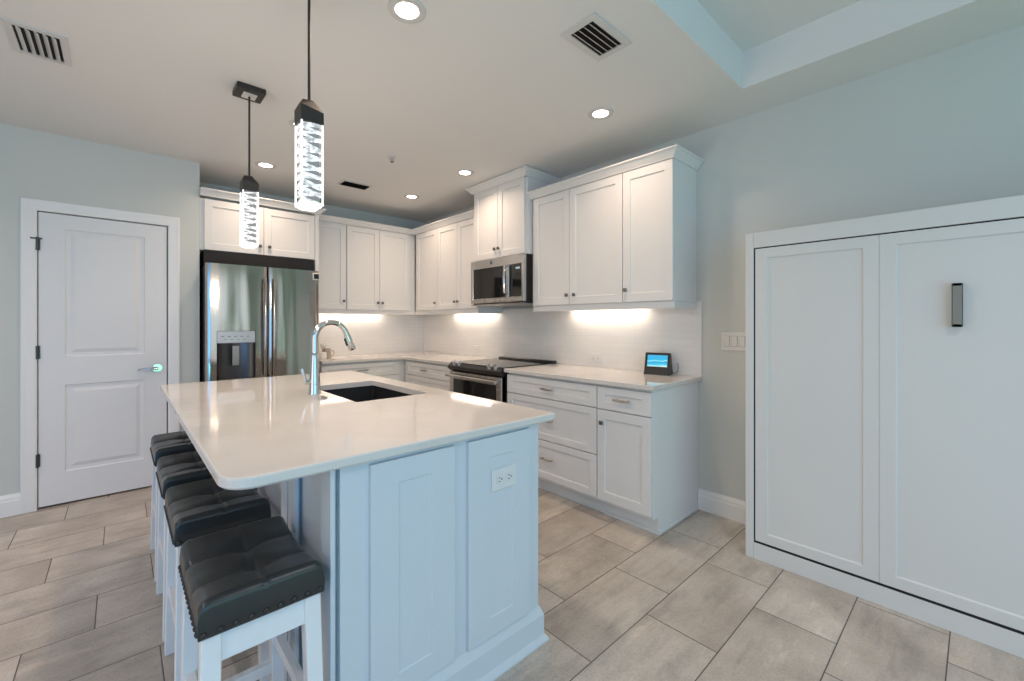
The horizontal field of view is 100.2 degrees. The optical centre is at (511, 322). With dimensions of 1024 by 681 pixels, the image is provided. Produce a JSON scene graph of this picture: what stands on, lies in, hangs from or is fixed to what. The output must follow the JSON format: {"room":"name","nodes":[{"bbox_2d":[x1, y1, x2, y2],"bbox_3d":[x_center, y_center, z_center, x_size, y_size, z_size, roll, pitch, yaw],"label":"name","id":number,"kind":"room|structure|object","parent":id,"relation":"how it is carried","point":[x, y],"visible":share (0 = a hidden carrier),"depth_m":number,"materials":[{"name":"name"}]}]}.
{"room":"kitchen","nodes":[
{"label":"kitchen","id":0,"kind":"room"},
{"bbox_2d":[0,123,199,495],"bbox_3d":[-4.192,-0.172,2.524,3.742,2.900,0.690,0,0,-42],"label":"wall","id":1,"kind":"structure","parent":0,"point":[34,164],"depth_m":3.04,"materials":[{"name":"grey paint"}]},
{"bbox_2d":[0,493,19,517],"bbox_3d":[-4.201,1.208,2.037,2.470,0.140,0.016,0,0,-42],"label":"baseboard","id":2,"kind":"structure","parent":1,"relation":"attached to","point":[9,504],"depth_m":2.83,"materials":[{"name":"white paint"}]},
{"bbox_2d":[30,212,167,507],"bbox_3d":[-2.992,0.251,3.142,0.738,2.025,0.093,0,0,-42],"label":"door","id":3,"kind":"structure","parent":1,"relation":"in","point":[101,350],"depth_m":3.13,"materials":[{"name":"white wood"}]},
{"bbox_2d":[20,197,179,513],"bbox_3d":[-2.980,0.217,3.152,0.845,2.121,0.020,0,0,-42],"label":"trim","id":4,"kind":"structure","parent":1,"relation":"attached to","point":[29,207],"depth_m":2.91,"materials":[{"name":"white paint"}]},
{"bbox_2d":[200,182,423,355],"bbox_3d":[-2.098,-0.172,4.827,2.458,2.900,0.120,0,0,-42],"label":"wall","id":5,"kind":"structure","parent":0,"point":[331,210],"depth_m":4.92,"materials":[{"name":"grey paint"}]},
{"bbox_2d":[200,198,314,260],"bbox_3d":[-2.424,-0.822,4.036,0.904,0.430,0.603,0,0,-42],"label":"upper cabinet","id":6,"kind":"object","parent":5,"relation":"attached to","point":[281,233],"visible":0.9,"depth_m":3.84,"materials":[{"name":"white wood"}]},
{"bbox_2d":[200,187,326,215],"bbox_3d":[-2.270,-1.082,3.935,0.996,0.056,0.304,0,0,-42],"label":"crown molding","id":7,"kind":"structure","parent":6,"relation":"on","point":[204,191],"depth_m":3.80,"materials":[{"name":"white wood"}]},
{"bbox_2d":[319,221,345,309],"bbox_3d":[-2.009,-0.598,4.577,0.352,0.912,0.365,0,0,-42],"label":"upper cabinet","id":8,"kind":"object","parent":5,"relation":"attached to","point":[332,236],"visible":0.73,"depth_m":4.49,"materials":[{"name":"white wood"}]},
{"bbox_2d":[319,314,423,355],"bbox_3d":[-1.709,0.113,5.096,1.502,0.508,0.008,0,0,-42],"label":"backsplash","id":9,"kind":"structure","parent":5,"relation":"attached to","point":[370,333],"depth_m":5.14,"materials":[{"name":"tile"}]},
{"bbox_2d":[346,225,414,310],"bbox_3d":[-1.571,-0.598,4.979,0.830,0.912,0.365,0,0,-42],"label":"upper cabinet","id":10,"kind":"object","parent":5,"relation":"attached to","point":[380,264],"visible":0.93,"depth_m":4.82,"materials":[{"name":"white wood"}]},
{"bbox_2d":[0,0,1023,222],"bbox_3d":[-0.669,-1.469,0.496,6.200,0.306,8.200,0,0,-42],"label":"ceiling","id":11,"kind":"structure","parent":0,"point":[490,89],"depth_m":2.30,"materials":[{"name":"white paint"}]},
{"bbox_2d":[1,17,71,66],"bbox_3d":[-2.225,-1.308,2.016,0.198,0.016,0.300,0,0,-42],"label":"ceiling vent","id":12,"kind":"object","parent":11,"relation":"in","point":[23,38],"visible":1,"depth_m":2.00,"materials":[{"name":"grey metal"}]},
{"bbox_2d":[232,81,265,248],"bbox_3d":[-1.485,-0.871,2.419,0.140,0.890,0.140,0,0,-42],"label":"pendant light","id":13,"kind":"object","parent":11,"relation":"hanging from","point":[249,187],"visible":1,"depth_m":2.40,"materials":[{"name":"glass"}]},
{"bbox_2d":[255,161,275,168],"bbox_3d":[-2.051,-1.311,3.563,0.158,0.008,0.158,0,0,-42],"label":"recessed light","id":14,"kind":"object","parent":11,"relation":"in","point":[267,165],"visible":1,"depth_m":3.56,"materials":[{"name":"grey plastic"}]},
{"bbox_2d":[289,119,294,127],"bbox_3d":[-1.393,-1.311,2.842,0.158,0.008,0.158,0,0,-42],"label":"recessed light","id":15,"kind":"object","parent":11,"relation":"in","point":[291,122],"visible":0.08,"depth_m":2.81,"materials":[{"name":"grey"}]},
{"bbox_2d":[294,0,323,211],"bbox_3d":[-0.761,-0.871,1.605,0.140,0.890,0.140,0,0,-42],"label":"pendant light","id":16,"kind":"object","parent":11,"relation":"hanging from","point":[308,117],"visible":1,"depth_m":1.58,"materials":[{"name":"glass"}]},
{"bbox_2d":[337,179,371,189],"bbox_3d":[-1.496,-1.308,4.072,0.278,0.016,0.163,0,0,-42],"label":"ceiling vent","id":17,"kind":"object","parent":11,"relation":"in","point":[343,182],"visible":1,"depth_m":4.05,"materials":[{"name":"grey metal"}]},
{"bbox_2d":[388,155,395,162],"bbox_3d":[-0.952,-1.295,3.393,0.064,0.042,0.064,0,0,-42],"label":"sprinkler","id":18,"kind":"object","parent":11,"relation":"attached to","point":[390,156],"visible":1,"depth_m":3.38,"materials":[{"name":"grey metal"}]},
{"bbox_2d":[387,0,425,23],"bbox_3d":[-0.441,-1.311,1.799,0.158,0.008,0.158,0,0,-42],"label":"recessed light","id":19,"kind":"object","parent":11,"relation":"in","point":[404,11],"visible":1,"depth_m":1.80,"materials":[{"name":"grey plastic"}]},
{"bbox_2d":[404,194,418,198],"bbox_3d":[-1.043,-1.311,4.451,0.158,0.008,0.158,0,0,-42],"label":"recessed light","id":20,"kind":"object","parent":11,"relation":"in","point":[409,196],"visible":1,"depth_m":4.43,"materials":[{"name":"grey"}]},
{"bbox_2d":[456,169,473,175],"bbox_3d":[-0.412,-1.311,3.742,0.158,0.008,0.158,0,0,-42],"label":"recessed light","id":21,"kind":"object","parent":11,"relation":"in","point":[463,172],"visible":1,"depth_m":3.73,"materials":[{"name":"grey plastic"}]},
{"bbox_2d":[560,12,631,61],"bbox_3d":[0.390,-1.308,1.979,0.290,0.016,0.190,0,0,-42],"label":"ceiling vent","id":22,"kind":"object","parent":11,"relation":"in","point":[592,35],"visible":1,"depth_m":1.97,"materials":[{"name":"grey metal"}]},
{"bbox_2d":[588,107,612,119],"bbox_3d":[0.555,-1.311,2.686,0.158,0.008,0.158,0,0,-42],"label":"recessed light","id":23,"kind":"object","parent":11,"relation":"in","point":[600,113],"visible":1,"depth_m":2.68,"materials":[{"name":"grey plastic"}]},
{"bbox_2d":[0,485,1023,680],"bbox_3d":[-0.669,1.328,0.496,6.200,0.100,8.200,0,0,-42],"label":"floor","id":24,"kind":"structure","parent":0,"point":[618,600],"depth_m":1.87,"materials":[{"name":"tile"}]},
{"bbox_2d":[150,431,196,581],"bbox_3d":[-1.805,0.954,2.363,0.284,0.648,0.435,0,0,-42],"label":"bar stool","id":25,"kind":"object","parent":24,"relation":"on","point":[167,444],"visible":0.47,"depth_m":2.31,"materials":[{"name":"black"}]},
{"bbox_2d":[156,451,212,641],"bbox_3d":[-1.443,0.954,1.967,0.284,0.648,0.435,0,0,-42],"label":"bar stool","id":26,"kind":"object","parent":24,"relation":"on","point":[183,468],"visible":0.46,"depth_m":1.92,"materials":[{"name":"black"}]},
{"bbox_2d":[164,478,270,680],"bbox_3d":[-1.105,0.954,1.599,0.284,0.648,0.435,0,0,-42],"label":"bar stool","id":27,"kind":"object","parent":24,"relation":"on","point":[200,508],"visible":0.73,"depth_m":1.51,"materials":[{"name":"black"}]},
{"bbox_2d":[178,516,324,680],"bbox_3d":[-0.733,0.954,1.192,0.284,0.648,0.435,0,0,-42],"label":"bar stool","id":28,"kind":"object","parent":24,"relation":"on","point":[245,586],"visible":1,"depth_m":1.12,"materials":[{"name":"grey leather"}]},
{"bbox_2d":[200,250,318,381],"bbox_3d":[-2.343,0.336,3.951,0.868,1.884,0.781,0,0,-42],"label":"refrigerator","id":29,"kind":"object","parent":24,"relation":"on","point":[259,314],"visible":0.65,"depth_m":3.65,"materials":[{"name":"silver metal"}]},
{"bbox_2d":[313,273,319,279],"bbox_3d":[-1.819,-0.431,3.976,0.062,0.066,0.015,0,0,-42],"label":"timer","id":30,"kind":"object","parent":29,"relation":"attached to","point":[316,276],"visible":1,"depth_m":3.97,"materials":[{"name":"white plastic"}]},
{"bbox_2d":[313,214,318,270],"bbox_3d":[-2.085,0.113,4.365,0.037,2.330,0.576,0,0,-42],"label":"gable","id":31,"kind":"object","parent":24,"relation":"on","point":[316,261],"visible":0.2,"depth_m":4.15,"materials":[{"name":"white wood"}]},
{"bbox_2d":[319,359,404,381],"bbox_3d":[-1.708,0.838,4.649,0.901,0.879,0.665,0,0,-42],"label":"base cabinet","id":32,"kind":"object","parent":24,"relation":"on","point":[391,369],"visible":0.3,"depth_m":4.51,"materials":[{"name":"white wood"}]},
{"bbox_2d":[254,424,548,680],"bbox_3d":[-0.868,0.838,2.218,0.864,0.879,2.100,0,0,-42],"label":"kitchen island","id":33,"kind":"object","parent":24,"relation":"on","point":[431,572],"visible":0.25,"depth_m":1.38,"materials":[{"name":"white wood"}]},
{"bbox_2d":[160,371,554,489],"bbox_3d":[-0.955,0.383,2.148,1.145,0.030,2.115,0,0,-42],"label":"island countertop","id":34,"kind":"structure","parent":33,"relation":"on","point":[248,433],"depth_m":1.58,"materials":[{"name":"stone"}]},
{"bbox_2d":[301,320,355,394],"bbox_3d":[-0.969,0.175,2.268,0.282,0.385,0.060,0,0,-42],"label":"faucet","id":35,"kind":"object","parent":34,"relation":"on","point":[313,381],"visible":1,"depth_m":2.21,"materials":[{"name":"silver metal"}]},
{"bbox_2d":[322,385,409,401],"bbox_3d":[-0.805,0.507,2.361,0.430,0.218,0.713,0,0,-42],"label":"sink","id":36,"kind":"object","parent":34,"relation":"in","point":[363,393],"visible":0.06,"depth_m":2.66,"materials":[{"name":"black metal"}]},
{"bbox_2d":[491,464,515,491],"bbox_3d":[-0.029,0.572,1.583,0.120,0.078,0.009,0,0,-42],"label":"power outlet","id":37,"kind":"object","parent":33,"relation":"attached to","point":[503,477],"visible":1,"depth_m":1.58,"materials":[{"name":"white plastic"}]},
{"bbox_2d":[496,475,502,483],"bbox_3d":[-0.044,0.572,1.565,0.033,0.028,0.003,0,0,-42],"label":"receptacle","id":38,"kind":"object","parent":37,"relation":"attached to","point":[499,478],"depth_m":1.56,"materials":[{"name":"grey plastic"}]},
{"bbox_2d":[506,472,512,480],"bbox_3d":[-0.010,0.572,1.597,0.033,0.028,0.003,0,0,-42],"label":"receptacle","id":39,"kind":"object","parent":37,"relation":"attached to","point":[509,475],"depth_m":1.60,"materials":[{"name":"grey plastic"}]},
{"bbox_2d":[405,360,452,390],"bbox_3d":[-0.664,0.838,4.585,0.665,0.879,0.950,0,0,-42],"label":"base cabinet","id":40,"kind":"object","parent":24,"relation":"on","point":[427,374],"visible":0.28,"depth_m":4.36,"materials":[{"name":"white wood"}]},
{"bbox_2d":[319,351,492,364],"bbox_3d":[-1.180,0.383,4.524,1.511,0.030,1.565,0,0,-42],"label":"countertop","id":41,"kind":"structure","parent":40,"relation":"on","point":[423,356],"depth_m":4.56,"materials":[{"name":"stone"}]},
{"bbox_2d":[319,352,326,358],"bbox_3d":[-1.944,0.333,4.399,0.074,0.070,0.074,0,0,-42],"label":"bud vase","id":42,"kind":"object","parent":41,"relation":"on","point":[322,355],"visible":0.98,"depth_m":4.37,"materials":[{"name":"white ceramic"}]},
{"bbox_2d":[323,348,334,357],"bbox_3d":[-1.942,0.318,4.518,0.082,0.100,0.109,0,0,18],"label":"mug","id":43,"kind":"object","parent":41,"relation":"on","point":[327,350],"visible":0.69,"depth_m":4.48,"materials":[{"name":"beige ceramic"}]},
{"bbox_2d":[445,356,555,402],"bbox_3d":[-0.114,0.808,3.927,0.725,0.939,0.751,0,0,-42],"label":"range","id":44,"kind":"object","parent":24,"relation":"on","point":[482,378],"visible":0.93,"depth_m":3.72,"materials":[{"name":"black"}]},
{"bbox_2d":[451,358,554,367],"bbox_3d":[-0.089,0.372,3.950,0.640,0.022,0.751,0,0,-42],"label":"cooktop","id":45,"kind":"object","parent":44,"relation":"in","point":[498,362],"depth_m":3.89,"materials":[{"name":"black glass"}]},
{"bbox_2d":[507,373,604,512],"bbox_3d":[0.475,0.838,3.341,0.665,0.879,0.887,0,0,-42],"label":"base cabinet","id":46,"kind":"object","parent":24,"relation":"on","point":[567,444],"visible":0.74,"depth_m":3.03,"materials":[{"name":"white wood"}]},
{"bbox_2d":[504,363,701,390],"bbox_3d":[0.618,0.383,3.195,0.654,0.030,1.312,0,0,-42],"label":"countertop","id":47,"kind":"structure","parent":46,"relation":"on","point":[632,379],"depth_m":2.98,"materials":[{"name":"stone"}]},
{"bbox_2d":[644,352,678,375],"bbox_3d":[1.070,0.290,3.062,0.218,0.155,0.109,0,0,36],"label":"smart display","id":48,"kind":"object","parent":47,"relation":"on","point":[655,363],"visible":1,"depth_m":3.04,"materials":[{"name":"black plastic"}]},
{"bbox_2d":[597,382,697,535],"bbox_3d":[0.910,0.838,2.866,0.665,0.879,0.400,0,0,-42],"label":"base cabinet","id":49,"kind":"object","parent":24,"relation":"on","point":[647,441],"visible":0.96,"depth_m":2.69,"materials":[{"name":"white wood"}]},
{"bbox_2d":[746,195,1023,658],"bbox_3d":[1.963,0.395,1.874,0.420,1.766,1.624,0,0,-42],"label":"bed","id":50,"kind":"object","parent":24,"relation":"on","point":[885,353],"visible":1,"depth_m":1.90,"materials":[{"name":"white wood"}]},
{"bbox_2d":[424,25,1023,500],"bbox_3d":[1.621,-0.172,2.674,0.120,2.900,8.320,0,0,-42],"label":"wall","id":51,"kind":"structure","parent":0,"point":[945,128],"depth_m":2.40,"materials":[{"name":"grey paint"}]},
{"bbox_2d":[416,229,436,310],"bbox_3d":[-0.885,-0.598,5.050,0.365,0.912,0.500,0,0,-42],"label":"upper cabinet","id":52,"kind":"object","parent":51,"relation":"attached to","point":[426,242],"visible":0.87,"depth_m":4.94,"materials":[{"name":"white wood"}]},
{"bbox_2d":[437,218,502,309],"bbox_3d":[-0.471,-0.598,4.597,0.365,0.912,0.724,0,0,-42],"label":"upper cabinet","id":53,"kind":"object","parent":51,"relation":"attached to","point":[455,242],"visible":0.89,"depth_m":4.50,"materials":[{"name":"white wood"}]},
{"bbox_2d":[319,210,473,234],"bbox_3d":[-1.169,-1.082,4.298,1.116,0.056,1.229,0,0,-42],"label":"crown molding","id":54,"kind":"structure","parent":53,"relation":"attached to","point":[469,214],"depth_m":4.65,"materials":[{"name":"white wood"}]},
{"bbox_2d":[319,309,501,314],"bbox_3d":[-1.057,-0.119,4.723,1.942,0.044,0.867,0,0,4],"label":"rail","id":55,"kind":"object","parent":53,"relation":"attached to","point":[321,311],"visible":0.84,"depth_m":4.64,"materials":[{"name":"white wood"}]},
{"bbox_2d":[474,176,556,261],"bbox_3d":[0.005,-0.926,4.036,0.421,0.663,0.742,0,0,-42],"label":"upper cabinet","id":56,"kind":"object","parent":51,"relation":"attached to","point":[503,213],"visible":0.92,"depth_m":3.85,"materials":[{"name":"white wood"}]},
{"bbox_2d":[471,253,532,306],"bbox_3d":[-0.017,-0.378,4.015,0.464,0.424,0.740,0,0,-42],"label":"microwave","id":57,"kind":"object","parent":56,"relation":"attached to","point":[507,281],"visible":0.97,"depth_m":3.83,"materials":[{"name":"silver metal"}]},
{"bbox_2d":[465,165,561,194],"bbox_3d":[-0.007,-1.282,4.025,0.452,0.059,0.854,0,0,-42],"label":"crown molding","id":58,"kind":"structure","parent":56,"relation":"attached to","point":[525,170],"depth_m":3.79,"materials":[{"name":"white wood"}]},
{"bbox_2d":[424,301,701,376],"bbox_3d":[0.073,0.108,4.269,0.008,0.518,3.634,0,0,-42],"label":"backsplash","id":59,"kind":"structure","parent":51,"relation":"attached to","point":[623,337],"depth_m":3.71,"materials":[{"name":"tile"}]},
{"bbox_2d":[590,353,601,362],"bbox_3d":[0.700,0.294,3.571,0.009,0.077,0.118,0,0,-42],"label":"power outlet","id":60,"kind":"object","parent":59,"relation":"attached to","point":[594,358],"visible":1,"depth_m":3.57,"materials":[{"name":"white plastic"}]},
{"bbox_2d":[533,174,623,306],"bbox_3d":[0.585,-0.598,3.443,0.365,0.912,0.905,0,0,-42],"label":"upper cabinet","id":61,"kind":"object","parent":51,"relation":"attached to","point":[578,231],"visible":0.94,"depth_m":3.29,"materials":[{"name":"white wood"}]},
{"bbox_2d":[533,301,695,311],"bbox_3d":[0.726,-0.119,3.313,0.313,0.044,1.268,0,0,-42],"label":"rail","id":62,"kind":"object","parent":61,"relation":"attached to","point":[663,304],"visible":1,"depth_m":3.04,"materials":[{"name":"white wood"}]},
{"bbox_2d":[526,144,703,199],"bbox_3d":[0.718,-1.082,3.277,0.392,0.056,1.333,0,0,-42],"label":"crown molding","id":63,"kind":"structure","parent":61,"relation":"attached to","point":[676,151],"depth_m":2.95,"materials":[{"name":"white wood"}]},
{"bbox_2d":[623,158,696,302],"bbox_3d":[1.017,-0.598,2.972,0.365,0.912,0.372,0,0,-42],"label":"upper cabinet","id":64,"kind":"object","parent":51,"relation":"attached to","point":[660,199],"visible":0.96,"depth_m":2.85,"materials":[{"name":"white wood"}]},
{"bbox_2d":[698,488,745,523],"bbox_3d":[1.434,1.208,2.778,0.016,0.140,0.448,0,0,-42],"label":"baseboard","id":65,"kind":"structure","parent":51,"relation":"attached to","point":[724,506],"depth_m":2.82,"materials":[{"name":"white paint"}]},
{"bbox_2d":[721,332,745,350],"bbox_3d":[1.442,0.119,2.773,0.011,0.122,0.165,0,0,-42],"label":"light switch","id":66,"kind":"object","parent":51,"relation":"attached to","point":[731,341],"visible":0.87,"depth_m":2.77,"materials":[{"name":"white plastic"}]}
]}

